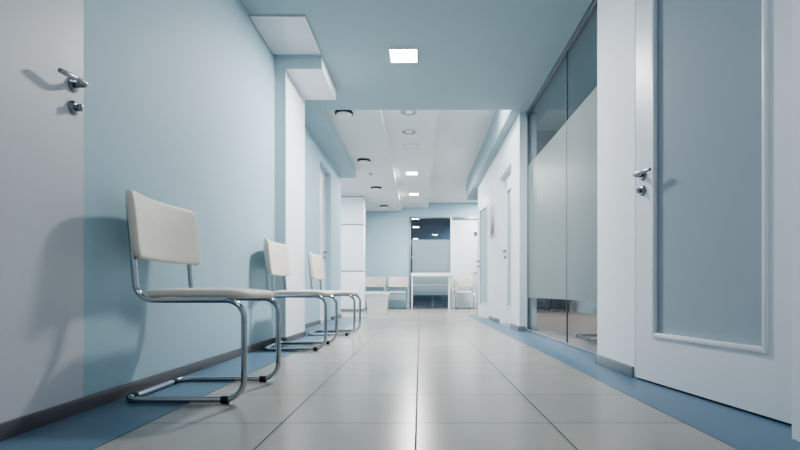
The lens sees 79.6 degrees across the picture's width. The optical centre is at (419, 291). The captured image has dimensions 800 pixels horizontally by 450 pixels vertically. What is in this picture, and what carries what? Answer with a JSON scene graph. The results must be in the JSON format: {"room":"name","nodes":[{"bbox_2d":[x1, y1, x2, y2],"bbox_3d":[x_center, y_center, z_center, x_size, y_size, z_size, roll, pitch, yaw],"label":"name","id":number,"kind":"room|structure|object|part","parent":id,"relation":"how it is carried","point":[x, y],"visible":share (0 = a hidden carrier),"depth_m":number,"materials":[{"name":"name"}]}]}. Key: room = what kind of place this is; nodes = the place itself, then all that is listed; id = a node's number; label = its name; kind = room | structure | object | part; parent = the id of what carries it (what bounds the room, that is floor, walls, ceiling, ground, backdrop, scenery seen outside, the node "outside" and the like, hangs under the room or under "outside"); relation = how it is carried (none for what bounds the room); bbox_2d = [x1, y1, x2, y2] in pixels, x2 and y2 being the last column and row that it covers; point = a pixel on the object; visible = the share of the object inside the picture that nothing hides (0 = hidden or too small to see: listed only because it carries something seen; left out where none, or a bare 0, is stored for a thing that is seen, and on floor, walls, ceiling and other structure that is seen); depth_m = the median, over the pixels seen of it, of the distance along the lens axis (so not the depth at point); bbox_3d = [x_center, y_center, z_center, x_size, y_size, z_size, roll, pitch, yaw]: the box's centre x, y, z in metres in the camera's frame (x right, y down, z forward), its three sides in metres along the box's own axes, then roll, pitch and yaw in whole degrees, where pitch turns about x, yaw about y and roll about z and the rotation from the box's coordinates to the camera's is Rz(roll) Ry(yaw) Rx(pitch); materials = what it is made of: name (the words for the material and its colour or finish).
{"room":"hospital interior","nodes":[
{"label":"hospital interior","id":0,"kind":"room"},
{"bbox_2d":[84,0,274,396],"bbox_3d":[-1.375,-0.825,0.545,0.150,2.570,7.490,0,0,0],"label":"wall","id":1,"kind":"structure","parent":0,"point":[179,97],"depth_m":2.52,"materials":[{"name":"blue paint"}]},
{"bbox_2d":[0,0,88,422],"bbox_3d":[-1.281,-0.628,1.371,0.098,2.064,0.950,0,0,0],"label":"door","id":2,"kind":"structure","parent":1,"relation":"in","point":[42,82],"depth_m":1.63,"materials":[{"name":"paint"}]},
{"bbox_3d":[-1.247,-0.773,1.734,0.027,0.021,0.130,0,0,2],"label":"lever","id":3,"kind":"part","parent":2,"relation":"part of","materials":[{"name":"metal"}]},
{"bbox_3d":[-1.269,-0.772,1.790,0.050,0.054,0.054,0,0,0],"label":"handle","id":4,"kind":"part","parent":2,"relation":"part of","materials":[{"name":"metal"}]},
{"bbox_2d":[0,314,341,440],"bbox_3d":[-1.323,0.432,2.925,0.274,0.056,11.850,0,0,0],"label":"baseboard","id":5,"kind":"structure","parent":1,"relation":"attached to","point":[17,426],"depth_m":1.99,"materials":[{"name":"plastic"}]},
{"bbox_2d":[305,127,340,323],"bbox_3d":[-1.585,-0.910,6.925,0.250,2.740,3.850,0,0,0],"label":"wall","id":6,"kind":"structure","parent":0,"point":[315,159],"depth_m":6.97,"materials":[{"name":"blue paint"}]},
{"bbox_2d":[320,168,326,320],"bbox_3d":[-1.549,-0.733,7.435,0.102,2.385,0.870,0,0,0],"label":"door","id":7,"kind":"structure","parent":6,"relation":"in","point":[323,252],"depth_m":7.75,"materials":[{"name":"white wood"}]},
{"bbox_3d":[-1.581,-1.760,7.435,0.037,0.329,0.870,0,0,0],"label":"transom panel","id":8,"kind":"part","parent":7,"relation":"part of","materials":[{"name":"white paint"}]},
{"bbox_2d":[326,110,401,210],"bbox_3d":[-2.050,-2.460,9.530,3.100,0.360,7.939,0,0,0],"label":"ceiling","id":9,"kind":"structure","parent":0,"point":[363,134],"depth_m":8.13,"materials":[{"name":"white paint"}]},
{"bbox_2d":[305,110,355,177],"bbox_3d":[-1.320,-2.195,7.220,0.280,0.170,3.320,0,0,0],"label":"bulkhead","id":10,"kind":"object","parent":9,"relation":"attached to","point":[318,123],"visible":0.71,"depth_m":6.78,"materials":[{"name":"blue paint"}]},
{"bbox_2d":[335,110,352,118],"bbox_3d":[-0.963,-2.248,6.080,0.226,0.065,0.226,0,0,0],"label":"ceiling spotlight","id":11,"kind":"object","parent":9,"relation":"attached to","point":[344,114],"visible":0.92,"depth_m":6.02,"materials":[{"name":"white plastic"}]},
{"bbox_2d":[357,158,370,163],"bbox_3d":[-0.967,-2.248,8.290,0.226,0.065,0.226,0,0,0],"label":"ceiling spotlight","id":12,"kind":"object","parent":9,"relation":"attached to","point":[361,160],"visible":1,"depth_m":8.22,"materials":[{"name":"white plastic"}]},
{"bbox_2d":[371,186,380,190],"bbox_3d":[-0.955,-2.248,10.470,0.226,0.065,0.226,0,0,0],"label":"ceiling spotlight","id":13,"kind":"object","parent":9,"relation":"attached to","point":[375,188],"visible":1,"depth_m":10.40,"materials":[{"name":"white plastic"}]},
{"bbox_2d":[0,308,799,449],"bbox_3d":[0.000,0.508,5.160,7.200,0.104,16.720,0,0,0],"label":"floor","id":14,"kind":"structure","parent":0,"point":[415,378],"depth_m":1.95,"materials":[{"name":"tile"}]},
{"bbox_2d":[125,189,280,403],"bbox_3d":[-0.976,0.019,2.220,0.528,0.882,0.560,0,0,0],"label":"chair","id":15,"kind":"object","parent":14,"relation":"on","point":[158,231],"visible":1,"depth_m":2.06,"materials":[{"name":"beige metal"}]},
{"bbox_3d":[-1.189,-0.280,2.220,0.103,0.285,0.560,0,0,0],"label":"backrest","id":16,"kind":"part","parent":15,"relation":"part of","materials":[{"name":"beige plastic"}]},
{"bbox_3d":[-0.953,0.008,2.220,0.455,0.055,0.460,0,0,0],"label":"seat","id":17,"kind":"part","parent":15,"relation":"part of","materials":[{"name":"beige plastic"}]},
{"bbox_2d":[286,70,304,336],"bbox_3d":[-1.480,-0.766,4.652,0.560,2.453,0.695,0,0,0],"label":"pilaster","id":18,"kind":"object","parent":14,"relation":"on","point":[295,103],"visible":0.21,"depth_m":4.59,"materials":[{"name":"white paint"}]},
{"bbox_2d":[275,69,285,336],"bbox_3d":[-1.300,-0.766,4.298,0.200,2.453,0.015,0,0,0],"label":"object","id":19,"kind":"object","parent":18,"relation":"attached to","point":[280,74],"visible":0.43,"depth_m":4.29,"materials":[{"name":"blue paint"}]},
{"bbox_2d":[262,238,337,350],"bbox_3d":[-0.988,0.019,3.990,0.528,0.882,0.560,0,0,0],"label":"chair","id":20,"kind":"object","parent":14,"relation":"on","point":[276,257],"visible":0.92,"depth_m":3.79,"materials":[{"name":"beige plastic"}]},
{"bbox_3d":[-1.201,-0.280,3.990,0.103,0.285,0.560,0,0,0],"label":"backrest","id":21,"kind":"part","parent":20,"relation":"part of","materials":[{"name":"beige plastic"}]},
{"bbox_3d":[-0.965,0.008,3.990,0.455,0.055,0.460,0,0,0],"label":"seat","id":22,"kind":"part","parent":20,"relation":"part of","materials":[{"name":"beige plastic"}]},
{"bbox_2d":[307,252,360,335],"bbox_3d":[-0.941,0.019,5.285,0.528,0.882,0.560,0,0,0],"label":"chair","id":23,"kind":"object","parent":14,"relation":"on","point":[315,262],"visible":0.79,"depth_m":5.16,"materials":[{"name":"beige plastic"}]},
{"bbox_3d":[-1.154,-0.280,5.285,0.103,0.285,0.560,0,0,0],"label":"backrest","id":24,"kind":"part","parent":23,"relation":"part of","materials":[{"name":"beige plastic"}]},
{"bbox_3d":[-0.918,0.008,5.285,0.455,0.055,0.460,0,0,0],"label":"seat","id":25,"kind":"part","parent":23,"relation":"part of","materials":[{"name":"beige plastic"}]},
{"bbox_2d":[341,194,366,311],"bbox_3d":[-1.715,-0.910,11.400,0.850,2.740,0.460,0,0,0],"label":"column","id":26,"kind":"structure","parent":14,"relation":"on","point":[352,205],"depth_m":11.20,"materials":[{"name":"white paint"}]},
{"bbox_3d":[-1.710,-1.903,11.400,0.780,0.635,0.410,0,0,0],"label":"panel","id":27,"kind":"part","parent":26,"relation":"part of","materials":[{"name":"white paint"}]},
{"bbox_3d":[-1.710,-1.028,11.400,0.780,1.065,0.410,0,0,0],"label":"panel","id":28,"kind":"part","parent":26,"relation":"part of","materials":[{"name":"white paint"}]},
{"bbox_3d":[-1.710,-0.035,11.400,0.780,0.870,0.410,0,0,0],"label":"panel","id":29,"kind":"part","parent":26,"relation":"part of","materials":[{"name":"white paint"}]},
{"bbox_3d":[-1.715,-2.260,11.400,0.850,0.040,0.460,0,0,0],"label":"crown","id":30,"kind":"part","parent":26,"relation":"part of","materials":[{"name":"white paint"}]},
{"bbox_2d":[365,277,384,308],"bbox_3d":[-1.240,0.019,13.141,0.560,0.882,0.528,0,0,0],"label":"chair","id":31,"kind":"object","parent":14,"relation":"on","point":[369,281],"visible":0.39,"depth_m":13.34,"materials":[{"name":"beige plastic"}]},
{"bbox_3d":[-1.240,-0.280,13.354,0.560,0.285,0.103,0,0,0],"label":"backrest","id":32,"kind":"part","parent":31,"relation":"part of","materials":[{"name":"beige plastic"}]},
{"bbox_2d":[364,292,389,313],"bbox_3d":[-0.905,0.229,10.250,0.520,0.463,0.520,0,0,0],"label":"tub","id":33,"kind":"object","parent":14,"relation":"on","point":[377,302],"visible":0.99,"depth_m":10.03,"materials":[{"name":"white plastic"}]},
{"bbox_2d":[388,277,407,308],"bbox_3d":[-0.605,0.019,13.141,0.560,0.882,0.528,0,0,0],"label":"chair","id":34,"kind":"object","parent":14,"relation":"on","point":[392,281],"visible":0.92,"depth_m":13.33,"materials":[{"name":"beige plastic"}]},
{"bbox_3d":[-0.605,0.043,13.139,0.505,0.828,0.523,0,0,0],"label":"frame","id":35,"kind":"part","parent":34,"relation":"part of","materials":[{"name":"silver metal"}]},
{"bbox_3d":[-0.605,-0.280,13.354,0.560,0.285,0.103,0,0,0],"label":"backrest","id":36,"kind":"part","parent":34,"relation":"part of","materials":[{"name":"beige plastic"}]},
{"bbox_2d":[411,273,453,308],"bbox_3d":[0.325,-0.022,12.900,1.130,0.965,0.440,0,0,0],"label":"table","id":37,"kind":"object","parent":14,"relation":"on","point":[448,275],"visible":1,"depth_m":12.70,"materials":[{"name":"white laminate"}]},
{"bbox_3d":[-0.210,0.024,12.710,0.032,0.872,0.032,0,0,0],"label":"leg","id":38,"kind":"part","parent":37,"relation":"part of","materials":[{"name":"white laminate"}]},
{"bbox_3d":[0.780,0.024,13.090,0.032,0.872,0.032,0,0,0],"label":"leg","id":39,"kind":"part","parent":37,"relation":"part of","materials":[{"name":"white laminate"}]},
{"bbox_3d":[0.780,0.024,12.710,0.032,0.872,0.032,0,0,0],"label":"leg","id":40,"kind":"part","parent":37,"relation":"part of","materials":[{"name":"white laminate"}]},
{"bbox_2d":[453,277,473,308],"bbox_3d":[1.200,0.019,13.101,0.560,0.882,0.528,0,0,0],"label":"chair","id":41,"kind":"object","parent":14,"relation":"on","point":[457,281],"visible":1,"depth_m":13.29,"materials":[{"name":"beige plastic"}]},
{"bbox_3d":[1.200,-0.280,13.314,0.560,0.285,0.103,0,0,0],"label":"backrest","id":42,"kind":"part","parent":41,"relation":"part of","materials":[{"name":"beige plastic"}]},
{"bbox_3d":[1.200,0.008,13.078,0.460,0.055,0.455,0,0,0],"label":"seat","id":43,"kind":"part","parent":41,"relation":"part of","materials":[{"name":"beige plastic"}]},
{"bbox_3d":[1.200,0.043,13.099,0.505,0.828,0.523,0,0,0],"label":"frame","id":44,"kind":"part","parent":41,"relation":"part of","materials":[{"name":"silver metal"}]},
{"bbox_2d":[537,298,546,311],"bbox_3d":[2.565,0.276,10.758,0.490,0.320,0.425,0,0,0],"label":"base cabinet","id":45,"kind":"object","parent":14,"relation":"on","point":[541,302],"visible":0.34,"depth_m":10.56,"materials":[{"name":"wood"}]},
{"bbox_2d":[547,299,571,311],"bbox_3d":[3.115,0.276,10.758,0.490,0.320,0.425,0,0,0],"label":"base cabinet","id":46,"kind":"object","parent":14,"relation":"on","point":[553,305],"visible":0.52,"depth_m":10.56,"materials":[{"name":"wood"}]},
{"bbox_3d":[2.998,0.286,10.570,0.225,0.260,0.020,0,0,0],"label":"door","id":47,"kind":"part","parent":46,"relation":"part of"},
{"bbox_3d":[3.232,0.286,10.570,0.225,0.260,0.020,0,0,0],"label":"door","id":48,"kind":"part","parent":46,"relation":"part of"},
{"bbox_2d":[576,334,596,340],"bbox_3d":[1.839,0.015,4.660,0.528,0.882,0.560,0,0,0],"label":"chair","id":49,"kind":"object","parent":14,"relation":"on","point":[583,336],"visible":0.05,"depth_m":4.70,"materials":[{"name":"beige metal"}]},
{"bbox_2d":[597,0,637,377],"bbox_3d":[1.271,-0.825,2.819,0.258,2.570,0.542,0,0,0],"label":"wall","id":50,"kind":"structure","parent":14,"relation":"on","point":[616,19],"depth_m":2.77,"materials":[{"name":"white paint"}]},
{"bbox_2d":[382,110,437,207],"bbox_3d":[-0.133,-2.505,9.530,0.735,0.270,7.939,0,0,0],"label":"ceiling","id":51,"kind":"structure","parent":0,"point":[420,160],"depth_m":8.10,"materials":[{"name":"white paint"}]},
{"bbox_2d":[400,110,416,115],"bbox_3d":[-0.147,-2.410,6.320,0.224,0.104,0.224,0,0,0],"label":"ceiling vent","id":52,"kind":"object","parent":51,"relation":"in","point":[403,112],"visible":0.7,"depth_m":6.32,"materials":[{"name":"white plastic"}]},
{"bbox_2d":[401,129,416,134],"bbox_3d":[-0.162,-2.410,7.090,0.224,0.104,0.224,0,0,0],"label":"ceiling vent","id":53,"kind":"object","parent":51,"relation":"in","point":[406,131],"visible":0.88,"depth_m":7.07,"materials":[{"name":"white plastic"}]},
{"bbox_2d":[403,144,417,148],"bbox_3d":[-0.146,-2.365,7.790,0.240,0.008,0.240,0,0,0],"label":"ceiling panel","id":54,"kind":"object","parent":51,"relation":"attached to","point":[406,146],"visible":1,"depth_m":7.80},
{"bbox_2d":[406,172,417,174],"bbox_3d":[-0.160,-2.365,9.560,0.236,0.010,0.236,0,0,0],"label":"recessed light","id":55,"kind":"object","parent":51,"relation":"in","point":[407,173],"visible":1,"depth_m":9.57,"materials":[{"name":"white plastic"}]},
{"bbox_2d":[240,0,596,109],"bbox_3d":[0.950,-2.375,1.180,5.300,0.530,8.760,0,0,0],"label":"ceiling","id":56,"kind":"structure","parent":0,"point":[473,54],"depth_m":4.21,"materials":[{"name":"blue paint"}]},
{"bbox_2d":[250,15,320,53],"bbox_3d":[-1.085,-2.102,3.940,0.424,0.016,0.570,0,0,0],"label":"ceiling hatch","id":57,"kind":"object","parent":56,"relation":"attached to","point":[283,34],"visible":1,"depth_m":3.90,"materials":[{"name":"white plastic"}]},
{"bbox_2d":[286,57,335,99],"bbox_3d":[-1.317,-2.051,4.638,0.885,0.116,0.683,0,0,0],"label":"beam","id":58,"kind":"structure","parent":56,"relation":"attached to","point":[312,84],"depth_m":4.59,"materials":[{"name":"white paint"}]},
{"bbox_2d":[274,56,321,68],"bbox_3d":[-1.138,-2.051,4.291,0.525,0.116,0.012,0,0,0],"label":"beam","id":59,"kind":"structure","parent":58,"relation":"attached to","point":[280,62],"depth_m":4.29,"materials":[{"name":"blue paint"}]},
{"bbox_2d":[389,48,417,62],"bbox_3d":[-0.145,-2.105,4.275,0.251,0.010,0.251,0,0,0],"label":"recessed light","id":60,"kind":"object","parent":56,"relation":"in","point":[397,55],"visible":1,"depth_m":4.27,"materials":[{"name":"white plastic"}]},
{"bbox_2d":[365,203,477,307],"bbox_3d":[0.000,-1.040,14.350,7.200,3.200,1.700,0,0,0],"label":"wall","id":61,"kind":"structure","parent":0,"point":[386,232],"depth_m":13.50,"materials":[{"name":"blue paint"}]},
{"bbox_2d":[409,217,451,307],"bbox_3d":[0.300,-0.825,13.515,1.200,2.570,0.090,0,0,0],"label":"window","id":62,"kind":"structure","parent":61,"relation":"in","point":[428,256],"depth_m":13.51,"materials":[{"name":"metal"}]},
{"bbox_3d":[-0.278,-0.825,13.510,0.045,2.570,0.080,0,0,0],"label":"frame","id":63,"kind":"part","parent":62,"relation":"part of","materials":[{"name":"grey metal"}]},
{"bbox_3d":[0.300,-2.090,13.515,1.110,0.040,0.070,0,0,0],"label":"frame","id":64,"kind":"part","parent":62,"relation":"part of","materials":[{"name":"grey metal"}]},
{"bbox_3d":[0.877,-0.825,13.510,0.045,2.570,0.080,0,0,0],"label":"frame","id":65,"kind":"part","parent":62,"relation":"part of","materials":[{"name":"white metal"}]},
{"bbox_2d":[452,217,477,307],"bbox_3d":[1.280,-0.825,13.500,0.760,2.570,0.120,0,0,0],"label":"door","id":66,"kind":"structure","parent":61,"relation":"in","point":[464,229],"depth_m":13.50,"materials":[{"name":"white wood"}]},
{"bbox_2d":[429,110,496,202],"bbox_3d":[1.917,-2.575,9.530,3.365,0.130,7.939,0,0,0],"label":"ceiling","id":67,"kind":"structure","parent":0,"point":[460,136],"depth_m":8.52,"materials":[{"name":"white paint"}]},
{"bbox_2d":[466,110,575,199],"bbox_3d":[2.330,-2.310,8.280,2.540,0.400,5.439,0,0,0],"label":"bulkhead","id":68,"kind":"object","parent":67,"relation":"attached to","point":[503,120],"visible":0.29,"depth_m":6.65,"materials":[{"name":"blue paint"}]},
{"bbox_2d":[478,114,518,325],"bbox_3d":[1.270,-0.825,7.668,0.200,2.570,4.025,0,0,0],"label":"wall","id":69,"kind":"structure","parent":0,"point":[506,160],"depth_m":7.05,"materials":[{"name":"white paint"}]},
{"bbox_2d":[476,197,488,318],"bbox_3d":[1.111,-0.583,8.476,0.102,2.074,0.752,0,0,-8],"label":"door","id":70,"kind":"structure","parent":69,"relation":"in","point":[483,207],"depth_m":8.53,"materials":[{"name":"white wood"}]},
{"bbox_3d":[1.124,-0.625,8.478,0.024,1.714,0.536,0,0,-8],"label":"moulding","id":71,"kind":"part","parent":70,"relation":"part of","materials":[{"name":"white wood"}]},
{"bbox_3d":[1.140,-0.625,8.480,0.008,1.690,0.512,0,0,-8],"label":"glass pane","id":72,"kind":"part","parent":70,"relation":"part of","materials":[{"name":"glass"}]},
{"bbox_2d":[490,203,495,237],"bbox_3d":[1.159,-1.130,7.650,0.022,0.500,0.480,0,0,0],"label":"framed picture","id":73,"kind":"object","parent":69,"relation":"attached to","point":[493,207],"visible":1,"depth_m":7.58,"materials":[{"name":"white plastic"}]},
{"bbox_2d":[491,206,493,235],"bbox_3d":[1.163,-1.130,7.650,0.006,0.460,0.440,0,0,0],"label":"print","id":74,"kind":"object","parent":73,"relation":"attached to","point":[492,207],"depth_m":7.68},
{"bbox_2d":[502,172,510,324],"bbox_3d":[1.239,-0.601,6.610,0.102,2.109,0.880,0,0,0],"label":"door","id":75,"kind":"structure","parent":69,"relation":"in","point":[507,250],"depth_m":6.86,"materials":[{"name":"white wood"}]},
{"bbox_3d":[1.252,-0.615,6.610,0.024,1.674,0.604,0,0,0],"label":"moulding","id":76,"kind":"part","parent":75,"relation":"part of","materials":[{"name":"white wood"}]},
{"bbox_3d":[1.268,-0.615,6.610,0.008,1.650,0.580,0,0,0],"label":"glass pane","id":77,"kind":"part","parent":75,"relation":"part of","materials":[{"name":"glass"}]},
{"bbox_2d":[477,312,633,377],"bbox_3d":[1.190,0.429,6.120,0.120,0.062,7.120,0,0,0],"label":"baseboard","id":78,"kind":"structure","parent":69,"relation":"attached to","point":[617,366],"depth_m":2.86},
{"bbox_2d":[526,0,596,355],"bbox_3d":[1.270,-0.826,4.320,0.044,2.568,2.640,0,0,0],"label":"glass partition","id":79,"kind":"structure","parent":69,"relation":"in","point":[562,178],"depth_m":4.14,"materials":[{"name":"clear glass"}]},
{"bbox_3d":[1.270,-0.817,5.626,0.028,2.506,0.028,0,0,0],"label":"rail","id":80,"kind":"part","parent":79,"relation":"part of","materials":[{"name":"grey metal"}]},
{"bbox_3d":[1.270,-2.090,4.320,0.044,0.040,2.640,0,0,0],"label":"rail","id":81,"kind":"part","parent":79,"relation":"part of","materials":[{"name":"grey metal"}]},
{"bbox_3d":[1.270,0.447,4.320,0.032,0.022,2.640,0,0,0],"label":"rail","id":82,"kind":"part","parent":79,"relation":"part of","materials":[{"name":"grey metal"}]},
{"bbox_2d":[519,112,536,330],"bbox_3d":[1.270,-0.825,5.647,0.200,2.570,0.015,0,0,0],"label":"wall","id":83,"kind":"structure","parent":0,"point":[522,115],"depth_m":5.64,"materials":[{"name":"grey paint"}]},
{"bbox_2d":[547,300,596,314],"bbox_3d":[2.485,-0.825,6.800,2.230,2.570,8.800,0,0,0],"label":"wall","id":84,"kind":"structure","parent":0,"point":[579,306],"depth_m":10.21,"materials":[{"name":"paint"}]},
{"bbox_2d":[537,131,557,154],"bbox_3d":[2.435,-1.925,6.425,2.130,0.370,0.250,0,0,0],"label":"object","id":85,"kind":"structure","parent":84,"relation":"attached to","point":[543,137],"depth_m":6.30,"materials":[{"name":"blue glass"}]},
{"bbox_2d":[792,0,799,441],"bbox_3d":[1.321,-0.825,-0.325,0.358,2.570,5.750,0,0,0],"label":"wall","id":86,"kind":"structure","parent":0,"point":[795,3],"depth_m":1.48,"materials":[{"name":"white paint"}]},
{"bbox_2d":[632,0,791,423],"bbox_3d":[1.195,-0.606,2.058,0.102,2.109,0.970,0,0,-8],"label":"door","id":87,"kind":"structure","parent":86,"relation":"in","point":[713,174],"depth_m":1.99,"materials":[{"name":"white wood"}]},
{"bbox_3d":[1.126,-0.602,2.473,0.050,0.054,0.054,0,0,-8],"label":"handle","id":88,"kind":"part","parent":87,"relation":"part of","materials":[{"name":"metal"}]},
{"bbox_3d":[1.111,-0.604,2.415,0.027,0.021,0.130,0,0,-9],"label":"lever","id":89,"kind":"part","parent":87,"relation":"part of","materials":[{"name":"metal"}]},
{"bbox_3d":[1.224,-0.664,2.062,0.008,1.751,0.658,0,0,-8],"label":"glass pane","id":90,"kind":"part","parent":87,"relation":"part of","materials":[{"name":"glass"}]},
{"bbox_3d":[1.208,-0.664,2.059,0.024,1.775,0.682,0,0,-8],"label":"moulding","id":91,"kind":"part","parent":87,"relation":"part of","materials":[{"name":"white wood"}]}
]}

